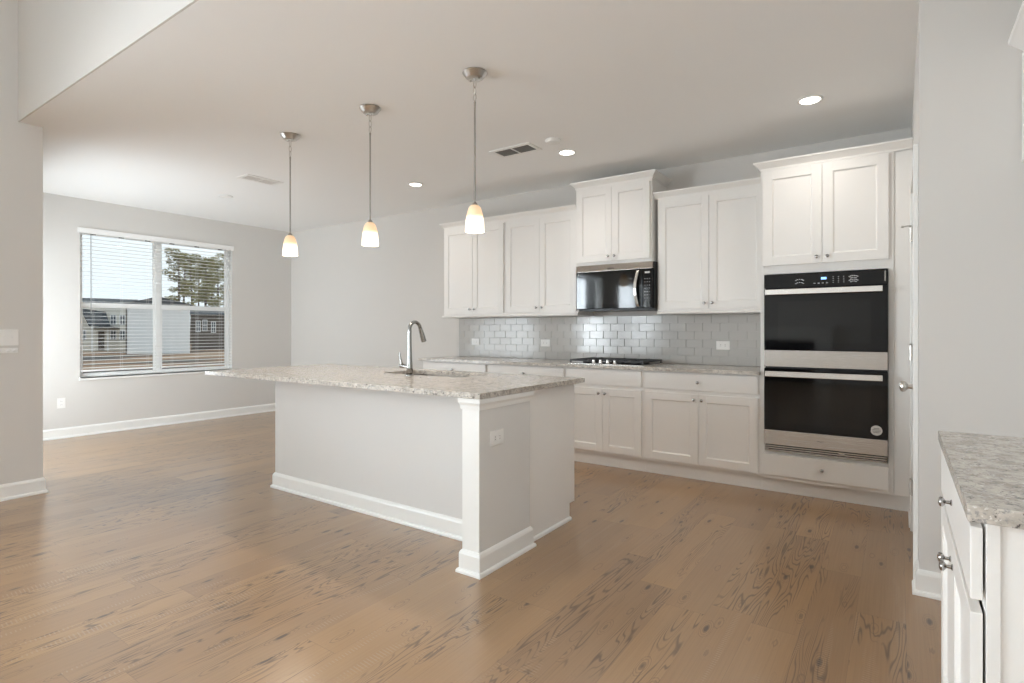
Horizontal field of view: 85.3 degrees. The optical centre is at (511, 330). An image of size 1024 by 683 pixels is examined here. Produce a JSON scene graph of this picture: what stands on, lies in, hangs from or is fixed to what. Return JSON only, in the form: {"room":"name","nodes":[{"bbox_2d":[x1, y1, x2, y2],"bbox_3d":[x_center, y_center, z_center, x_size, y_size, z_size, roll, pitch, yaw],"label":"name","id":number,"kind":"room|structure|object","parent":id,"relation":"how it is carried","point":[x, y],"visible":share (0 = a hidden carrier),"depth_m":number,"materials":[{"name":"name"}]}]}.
{"room":"kitchen","nodes":[
{"label":"kitchen","id":0,"kind":"room"},
{"bbox_2d":[0,0,42,484],"bbox_3d":[-5.673,-0.923,1.258,0.140,4.300,7.255,0,0,35],"label":"wall","id":1,"kind":"structure","parent":0,"point":[21,144],"depth_m":4.08,"materials":[{"name":"paint"}]},
{"bbox_2d":[0,348,17,352],"bbox_3d":[-3.653,0.147,4.028,0.012,0.036,0.110,0,0,35],"label":"plate","id":2,"kind":"object","parent":1,"relation":"attached to","point":[2,350],"visible":1,"depth_m":4.03,"materials":[{"name":"white plastic"}]},
{"bbox_2d":[0,330,18,345],"bbox_3d":[-3.651,0.053,4.027,0.018,0.116,0.116,0,0,35],"label":"light switch","id":3,"kind":"object","parent":1,"relation":"attached to","point":[7,337],"visible":1,"depth_m":4.03,"materials":[{"name":"white plastic"}]},
{"bbox_2d":[18,0,197,121],"bbox_3d":[-1.116,-2.303,2.337,6.390,1.540,0.011,0,0,35],"label":"wall","id":4,"kind":"structure","parent":1,"relation":"attached to","point":[61,43],"depth_m":3.48,"materials":[{"name":"paint"}]},
{"bbox_2d":[0,403,274,501],"bbox_3d":[-5.203,1.169,3.212,3.400,0.116,11.000,0,0,35],"label":"baseboard","id":5,"kind":"structure","parent":1,"relation":"attached to","point":[60,433],"depth_m":6.69,"materials":[{"name":"paint"}]},
{"bbox_2d":[43,192,290,429],"bbox_3d":[-4.583,-0.153,7.203,0.140,2.760,4.020,0,0,35],"label":"wall","id":6,"kind":"structure","parent":0,"point":[259,274],"depth_m":7.13,"materials":[{"name":"paint"}]},
{"bbox_2d":[57,398,64,408],"bbox_3d":[-5.117,0.827,6.305,0.008,0.116,0.077,0,0,35],"label":"wall outlet","id":7,"kind":"object","parent":6,"relation":"attached to","point":[60,401],"visible":1,"depth_m":6.30,"materials":[{"name":"white plastic"}]},
{"bbox_2d":[80,233,228,376],"bbox_3d":[-4.590,-0.316,7.245,0.050,1.755,1.790,0,0,35],"label":"window","id":8,"kind":"structure","parent":6,"relation":"in","point":[156,305],"depth_m":7.20,"materials":[{"name":"plastic"}]},
{"bbox_2d":[78,227,160,371],"bbox_3d":[-4.797,-0.356,6.808,0.076,1.682,0.881,0,0,35],"label":"window blind","id":9,"kind":"object","parent":8,"relation":"attached to","point":[93,232],"visible":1,"depth_m":6.80,"materials":[{"name":"plastic"}]},
{"bbox_2d":[159,237,233,367],"bbox_3d":[-4.273,-0.356,7.561,0.076,1.682,0.953,0,0,35],"label":"window blind","id":10,"kind":"object","parent":8,"relation":"attached to","point":[170,241],"visible":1,"depth_m":7.52,"materials":[{"name":"plastic"}]},
{"bbox_2d":[79,368,232,380],"bbox_3d":[-4.530,0.564,7.203,0.097,0.040,1.814,0,0,35],"label":"trim","id":11,"kind":"structure","parent":6,"relation":"attached to","point":[189,371],"depth_m":6.99,"materials":[{"name":"paint"}]},
{"bbox_2d":[0,411,940,682],"bbox_3d":[-3.064,1.287,1.725,8.890,0.120,11.400,0,0,35],"label":"floor","id":12,"kind":"structure","parent":0,"point":[165,553],"depth_m":2.66,"materials":[{"name":"brown wood"}]},
{"bbox_2d":[270,381,573,579],"bbox_3d":[-0.796,0.785,3.864,2.342,0.884,1.130,0,0,35],"label":"kitchen island","id":13,"kind":"object","parent":12,"relation":"on","point":[428,463],"visible":0.91,"depth_m":3.44,"materials":[{"name":"paint"}]},
{"bbox_2d":[205,364,584,398],"bbox_3d":[-0.944,0.327,3.972,2.692,0.030,1.118,0,0,35],"label":"island countertop","id":14,"kind":"structure","parent":13,"relation":"on","point":[475,385],"depth_m":3.60,"materials":[{"name":"stone"}]},
{"bbox_2d":[399,320,425,375],"bbox_3d":[-0.697,0.122,3.894,0.129,0.381,0.188,0,0,35],"label":"kitchen faucet","id":15,"kind":"object","parent":14,"relation":"on","point":[409,367],"visible":1,"depth_m":3.81,"materials":[{"name":"metal"}]},
{"bbox_2d":[414,374,464,376],"bbox_3d":[-0.554,0.447,4.029,0.820,0.209,0.430,0,0,35],"label":"sink","id":16,"kind":"object","parent":14,"relation":"in","point":[414,374],"visible":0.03,"depth_m":4.26,"materials":[{"name":"silver metal"}]},
{"bbox_2d":[490,429,503,446],"bbox_3d":[-0.078,0.557,2.885,0.008,0.077,0.116,0,0,35],"label":"wall outlet","id":17,"kind":"object","parent":13,"relation":"attached to","point":[497,436],"visible":1,"depth_m":2.88,"materials":[{"name":"white plastic"}]},
{"bbox_2d":[423,361,487,371],"bbox_3d":[-0.472,0.785,6.230,0.919,0.884,0.632,0,0,35],"label":"base cabinet","id":18,"kind":"object","parent":12,"relation":"on","point":[455,366],"visible":0.09,"depth_m":5.97,"materials":[{"name":"paint"}]},
{"bbox_2d":[418,356,760,374],"bbox_3d":[0.594,0.327,5.485,3.561,0.030,0.642,0,0,35],"label":"countertop","id":19,"kind":"structure","parent":18,"relation":"on","point":[670,367],"depth_m":5.01,"materials":[{"name":"stone"}]},
{"bbox_2d":[569,357,663,365],"bbox_3d":[0.976,0.289,5.221,0.750,0.044,0.505,0,0,35],"label":"gas cooktop","id":20,"kind":"object","parent":19,"relation":"in","point":[590,360],"visible":1,"depth_m":5.10,"materials":[{"name":"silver metal"}]},
{"bbox_2d":[488,364,565,376],"bbox_3d":[0.283,0.785,5.705,0.919,0.884,0.632,0,0,35],"label":"drawer","id":21,"kind":"object","parent":12,"relation":"on","point":[492,368],"visible":0.15,"depth_m":5.44,"materials":[{"name":"paint"}]},
{"bbox_2d":[566,367,645,471],"bbox_3d":[0.975,0.785,5.224,0.764,0.884,0.632,0,0,35],"label":"base cabinet","id":22,"kind":"object","parent":12,"relation":"on","point":[609,405],"visible":0.81,"depth_m":4.95,"materials":[{"name":"paint"}]},
{"bbox_2d":[644,370,761,488],"bbox_3d":[1.673,0.785,4.738,0.936,0.884,0.632,0,0,35],"label":"base cabinet","id":23,"kind":"object","parent":12,"relation":"on","point":[699,426],"visible":0.98,"depth_m":4.48,"materials":[{"name":"paint"}]},
{"bbox_2d":[753,137,912,510],"bbox_3d":[2.421,-0.022,4.207,0.986,2.498,0.654,0,0,35],"label":"tall cabinet","id":24,"kind":"object","parent":12,"relation":"on","point":[845,209],"visible":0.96,"depth_m":3.89,"materials":[{"name":"paint"}]},
{"bbox_2d":[764,269,887,462],"bbox_3d":[2.375,0.242,4.192,0.771,1.317,0.676,0,0,35],"label":"double oven","id":25,"kind":"object","parent":24,"relation":"in","point":[826,333],"visible":1,"depth_m":3.94,"materials":[{"name":"black glass"}]},
{"bbox_2d":[937,449,1023,682],"bbox_3d":[1.329,0.785,1.190,0.660,0.884,0.860,0,0,35],"label":"base cabinet","id":26,"kind":"object","parent":12,"relation":"on","point":[981,565],"visible":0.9,"depth_m":1.01,"materials":[{"name":"paint"}]},
{"bbox_2d":[938,431,1023,529],"bbox_3d":[1.335,0.327,1.181,0.641,0.030,0.898,0,0,35],"label":"countertop","id":27,"kind":"structure","parent":26,"relation":"on","point":[987,471],"depth_m":1.21,"materials":[{"name":"stone"}]},
{"bbox_2d":[20,0,920,231],"bbox_3d":[-0.974,-1.658,4.730,8.890,0.250,4.078,0,0,35],"label":"ceiling","id":28,"kind":"structure","parent":0,"point":[203,101],"depth_m":3.67,"materials":[{"name":"paint"}]},
{"bbox_2d":[218,194,232,197],"bbox_3d":[-3.271,-1.528,6.340,0.156,0.009,0.156,0,0,35],"label":"recessed light","id":29,"kind":"object","parent":28,"relation":"in","point":[220,195],"visible":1,"depth_m":6.33,"materials":[{"name":"paint"}]},
{"bbox_2d":[236,174,283,185],"bbox_3d":[-2.562,-1.529,5.657,0.205,0.008,0.390,0,0,35],"label":"ceiling vent","id":30,"kind":"object","parent":28,"relation":"in","point":[248,177],"visible":1,"depth_m":5.65,"materials":[{"name":"metal"}]},
{"bbox_2d":[280,132,299,256],"bbox_3d":[-1.742,-1.059,4.362,0.148,0.948,0.148,0,0,35],"label":"pendant lamp","id":31,"kind":"object","parent":28,"relation":"hanging from","point":[290,249],"visible":1,"depth_m":4.34,"materials":[{"name":"white glass"}]},
{"bbox_2d":[359,104,380,246],"bbox_3d":[-0.978,-1.059,3.830,0.148,0.948,0.148,0,0,35],"label":"pendant lamp","id":32,"kind":"object","parent":28,"relation":"hanging from","point":[370,234],"visible":1,"depth_m":3.80,"materials":[{"name":"white glass"}]},
{"bbox_2d":[408,182,422,186],"bbox_3d":[-1.011,-1.528,5.820,0.156,0.009,0.156,0,0,35],"label":"recessed light","id":33,"kind":"object","parent":28,"relation":"in","point":[414,184],"visible":1,"depth_m":5.81,"materials":[{"name":"paint"}]},
{"bbox_2d":[462,67,486,233],"bbox_3d":[-0.221,-1.059,3.304,0.148,0.948,0.148,0,0,35],"label":"pendant lamp","id":34,"kind":"object","parent":28,"relation":"hanging from","point":[474,224],"visible":1,"depth_m":3.27,"materials":[{"name":"white glass"}]},
{"bbox_2d":[489,142,541,157],"bbox_3d":[0.030,-1.529,4.724,0.405,0.008,0.210,0,0,35],"label":"ceiling vent","id":35,"kind":"object","parent":28,"relation":"in","point":[527,147],"visible":1,"depth_m":4.71,"materials":[{"name":"metal"}]},
{"bbox_2d":[545,137,560,144],"bbox_3d":[0.331,-1.520,4.479,0.130,0.026,0.130,0,0,35],"label":"smoke detector","id":36,"kind":"object","parent":28,"relation":"attached to","point":[550,141],"visible":1,"depth_m":4.44,"materials":[{"name":"paint"}]},
{"bbox_2d":[558,149,575,155],"bbox_3d":[0.473,-1.528,4.776,0.156,0.009,0.156,0,0,35],"label":"recessed light","id":37,"kind":"object","parent":28,"relation":"in","point":[566,152],"visible":1,"depth_m":4.76,"materials":[{"name":"paint"}]},
{"bbox_2d":[797,95,822,104],"bbox_3d":[1.980,-1.528,3.689,0.156,0.009,0.156,0,0,35],"label":"recessed light","id":38,"kind":"object","parent":28,"relation":"in","point":[811,99],"visible":1,"depth_m":3.68,"materials":[{"name":"paint"}]},
{"bbox_2d":[291,127,910,368],"bbox_3d":[0.116,-0.153,6.297,8.890,2.760,0.140,0,0,35],"label":"wall","id":39,"kind":"structure","parent":0,"point":[352,303],"depth_m":7.39,"materials":[{"name":"paint"}]},
{"bbox_2d":[439,215,504,317],"bbox_3d":[-0.365,-0.688,6.316,0.912,1.085,0.375,0,0,35],"label":"upper cabinet","id":40,"kind":"object","parent":39,"relation":"attached to","point":[474,264],"visible":0.88,"depth_m":6.16,"materials":[{"name":"paint"}]},
{"bbox_2d":[503,204,593,316],"bbox_3d":[0.370,-0.688,5.804,0.880,1.085,0.375,0,0,35],"label":"upper cabinet","id":41,"kind":"object","parent":39,"relation":"attached to","point":[540,244],"visible":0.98,"depth_m":5.66,"materials":[{"name":"paint"}]},
{"bbox_2d":[459,314,760,365],"bbox_3d":[0.800,0.083,5.726,3.498,0.455,0.016,0,0,35],"label":"tile backsplash","id":42,"kind":"structure","parent":39,"relation":"attached to","point":[680,339],"depth_m":5.52,"materials":[{"name":"tile"}]},
{"bbox_2d":[472,338,479,344],"bbox_3d":[-0.432,0.135,6.569,0.116,0.077,0.008,0,0,35],"label":"wall outlet","id":43,"kind":"object","parent":42,"relation":"attached to","point":[475,341],"visible":1,"depth_m":6.57,"materials":[{"name":"white plastic"}]},
{"bbox_2d":[541,339,549,346],"bbox_3d":[0.360,0.137,6.018,0.116,0.077,0.008,0,0,35],"label":"wall outlet","id":44,"kind":"object","parent":42,"relation":"attached to","point":[544,342],"visible":1,"depth_m":6.01,"materials":[{"name":"white plastic"}]},
{"bbox_2d":[716,341,729,349],"bbox_3d":[1.883,0.135,4.958,0.116,0.077,0.008,0,0,35],"label":"wall outlet","id":45,"kind":"object","parent":42,"relation":"attached to","point":[720,345],"visible":1,"depth_m":4.96,"materials":[{"name":"white plastic"}]},
{"bbox_2d":[570,169,670,266],"bbox_3d":[1.032,-1.020,5.311,0.858,0.803,0.430,0,0,35],"label":"upper cabinet","id":46,"kind":"object","parent":39,"relation":"attached to","point":[617,216],"visible":0.98,"depth_m":5.13,"materials":[{"name":"paint"}]},
{"bbox_2d":[577,261,657,311],"bbox_3d":[1.038,-0.400,5.276,0.765,0.431,0.449,0,0,35],"label":"microwave","id":47,"kind":"object","parent":46,"relation":"attached to","point":[621,287],"visible":0.99,"depth_m":5.11,"materials":[{"name":"black glass"}]},
{"bbox_2d":[653,177,760,314],"bbox_3d":[1.748,-0.688,4.846,0.937,1.085,0.375,0,0,35],"label":"upper cabinet","id":48,"kind":"object","parent":39,"relation":"attached to","point":[709,236],"visible":0.94,"depth_m":4.70,"materials":[{"name":"paint"}]},
{"bbox_2d":[911,0,945,572],"bbox_3d":[2.497,-0.153,3.362,0.100,2.760,1.960,0,0,35],"label":"wall","id":49,"kind":"structure","parent":0,"point":[928,124],"depth_m":2.56,"materials":[{"name":"paint"}]},
{"bbox_2d":[899,225,912,495],"bbox_3d":[2.212,0.199,3.083,0.102,2.035,0.756,0,0,35],"label":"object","id":50,"kind":"structure","parent":49,"relation":"in","point":[903,386],"depth_m":3.36,"materials":[{"name":"paint"}]},
{"bbox_2d":[908,509,909,527],"bbox_3d":[2.583,1.169,3.597,0.026,0.116,0.375,0,0,35],"label":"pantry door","id":51,"kind":"structure","parent":49,"relation":"in","point":[908,509],"depth_m":3.61,"materials":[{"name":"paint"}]},
{"bbox_2d":[910,144,917,578],"bbox_3d":[2.260,0.162,3.039,0.120,2.130,0.910,0,0,35],"label":"trim","id":52,"kind":"structure","parent":49,"relation":"attached to","point":[914,169],"depth_m":2.70,"materials":[{"name":"paint"}]},
{"bbox_2d":[912,560,940,600],"bbox_3d":[1.895,1.169,2.025,0.691,0.116,1.158,0,0,35],"label":"baseboard","id":53,"kind":"structure","parent":49,"relation":"attached to","point":[926,583],"depth_m":2.56,"materials":[{"name":"paint"}]},
{"bbox_2d":[946,0,1023,437],"bbox_3d":[2.239,-0.153,2.409,0.565,2.760,0.100,0,0,35],"label":"wall","id":54,"kind":"structure","parent":0,"point":[985,166],"depth_m":2.46,"materials":[{"name":"paint"}]},
{"bbox_3d":[0.478,-0.923,-0.739,0.140,4.300,11.000,0,0,35],"label":"wall","id":55,"kind":"structure","parent":0,"visible":0},
{"bbox_2d":[1008,0,1023,161],"bbox_3d":[1.984,-0.976,1.863,0.353,0.546,1.081,0,0,35],"label":"upper cabinet","id":56,"kind":"object","parent":55,"relation":"attached to","point":[1016,39],"visible":1,"depth_m":2.34,"materials":[{"name":"paint"}]},
{"label":"outside","id":57,"kind":"structure","parent":0,"visible":0},
{"bbox_2d":[83,344,223,372],"bbox_3d":[-90.434,2.477,111.839,259.400,0.300,370.000,0,0,35],"label":"ground","id":58,"kind":"structure","parent":57,"point":[209,357],"depth_m":42.79,"materials":[{"name":"brown soil"}]},
{"bbox_2d":[82,298,137,351],"bbox_3d":[-49.217,-0.723,64.072,10.100,6.100,11.700,0,0,-37],"label":"house","id":59,"kind":"structure","parent":58,"relation":"on","point":[113,327],"depth_m":62.09,"materials":[{"name":"beige"}]},
{"bbox_2d":[123,297,192,353],"bbox_3d":[-37.491,-0.523,59.029,6.000,5.700,8.800,0,0,-32],"label":"house","id":60,"kind":"structure","parent":58,"relation":"on","point":[179,320],"depth_m":55.55,"materials":[{"name":"white"}]},
{"bbox_2d":[162,248,195,305],"bbox_3d":[-51.101,-5.193,84.985,5.006,15.046,4.961,0,0,-31],"label":"pine tree","id":61,"kind":"object","parent":58,"relation":"on","point":[185,292],"visible":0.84,"depth_m":84.92,"materials":[{"name":"green plant"}]},
{"bbox_2d":[167,253,194,302],"bbox_3d":[-62.808,-6.319,105.900,5.007,17.297,4.955,0,0,-31],"label":"pine tree","id":62,"kind":"object","parent":58,"relation":"on","point":[181,260],"visible":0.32,"depth_m":105.91,"materials":[{"name":"green plant"}]},
{"bbox_2d":[177,253,204,342],"bbox_3d":[-53.343,-5.188,92.392,4.635,15.037,4.588,0,0,-30],"label":"pine tree","id":63,"kind":"object","parent":58,"relation":"on","point":[186,254],"visible":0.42,"depth_m":91.90,"materials":[{"name":"green plant"}]},
{"bbox_2d":[189,253,210,305],"bbox_3d":[-67.739,-7.157,120.127,5.259,18.973,4.504,0,0,-29],"label":"pine tree","id":64,"kind":"object","parent":58,"relation":"on","point":[195,255],"visible":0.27,"depth_m":119.80,"materials":[{"name":"green plant"}]},
{"bbox_2d":[189,256,223,306],"bbox_3d":[-42.731,-4.044,77.880,4.482,12.745,4.365,0,0,-40],"label":"pine tree","id":65,"kind":"object","parent":58,"relation":"on","point":[203,295],"visible":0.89,"depth_m":77.48,"materials":[{"name":"green plant"}]},
{"bbox_2d":[190,310,223,349],"bbox_3d":[-36.280,-0.073,70.250,7.700,4.800,7.800,0,0,-29],"label":"house","id":66,"kind":"structure","parent":58,"relation":"on","point":[214,335],"depth_m":66.28,"materials":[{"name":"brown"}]},
{"bbox_2d":[199,257,222,306],"bbox_3d":[-61.315,-6.403,113.019,4.577,17.462,5.562,0,0,-28],"label":"pine tree","id":67,"kind":"object","parent":58,"relation":"on","point":[212,258],"visible":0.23,"depth_m":112.76,"materials":[{"name":"green plant"}]},
{"bbox_2d":[203,259,223,302],"bbox_3d":[-52.249,-5.195,98.965,5.581,15.048,4.726,0,0,-28],"label":"pine tree","id":68,"kind":"object","parent":58,"relation":"on","point":[221,263],"visible":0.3,"depth_m":98.76,"materials":[{"name":"green plant"}]},
{"bbox_2d":[215,253,223,306],"bbox_3d":[-66.337,-7.650,127.279,5.536,19.955,5.981,0,0,-27],"label":"pine tree","id":69,"kind":"object","parent":58,"relation":"on","point":[222,255],"visible":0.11,"depth_m":126.23,"materials":[{"name":"green plant"}]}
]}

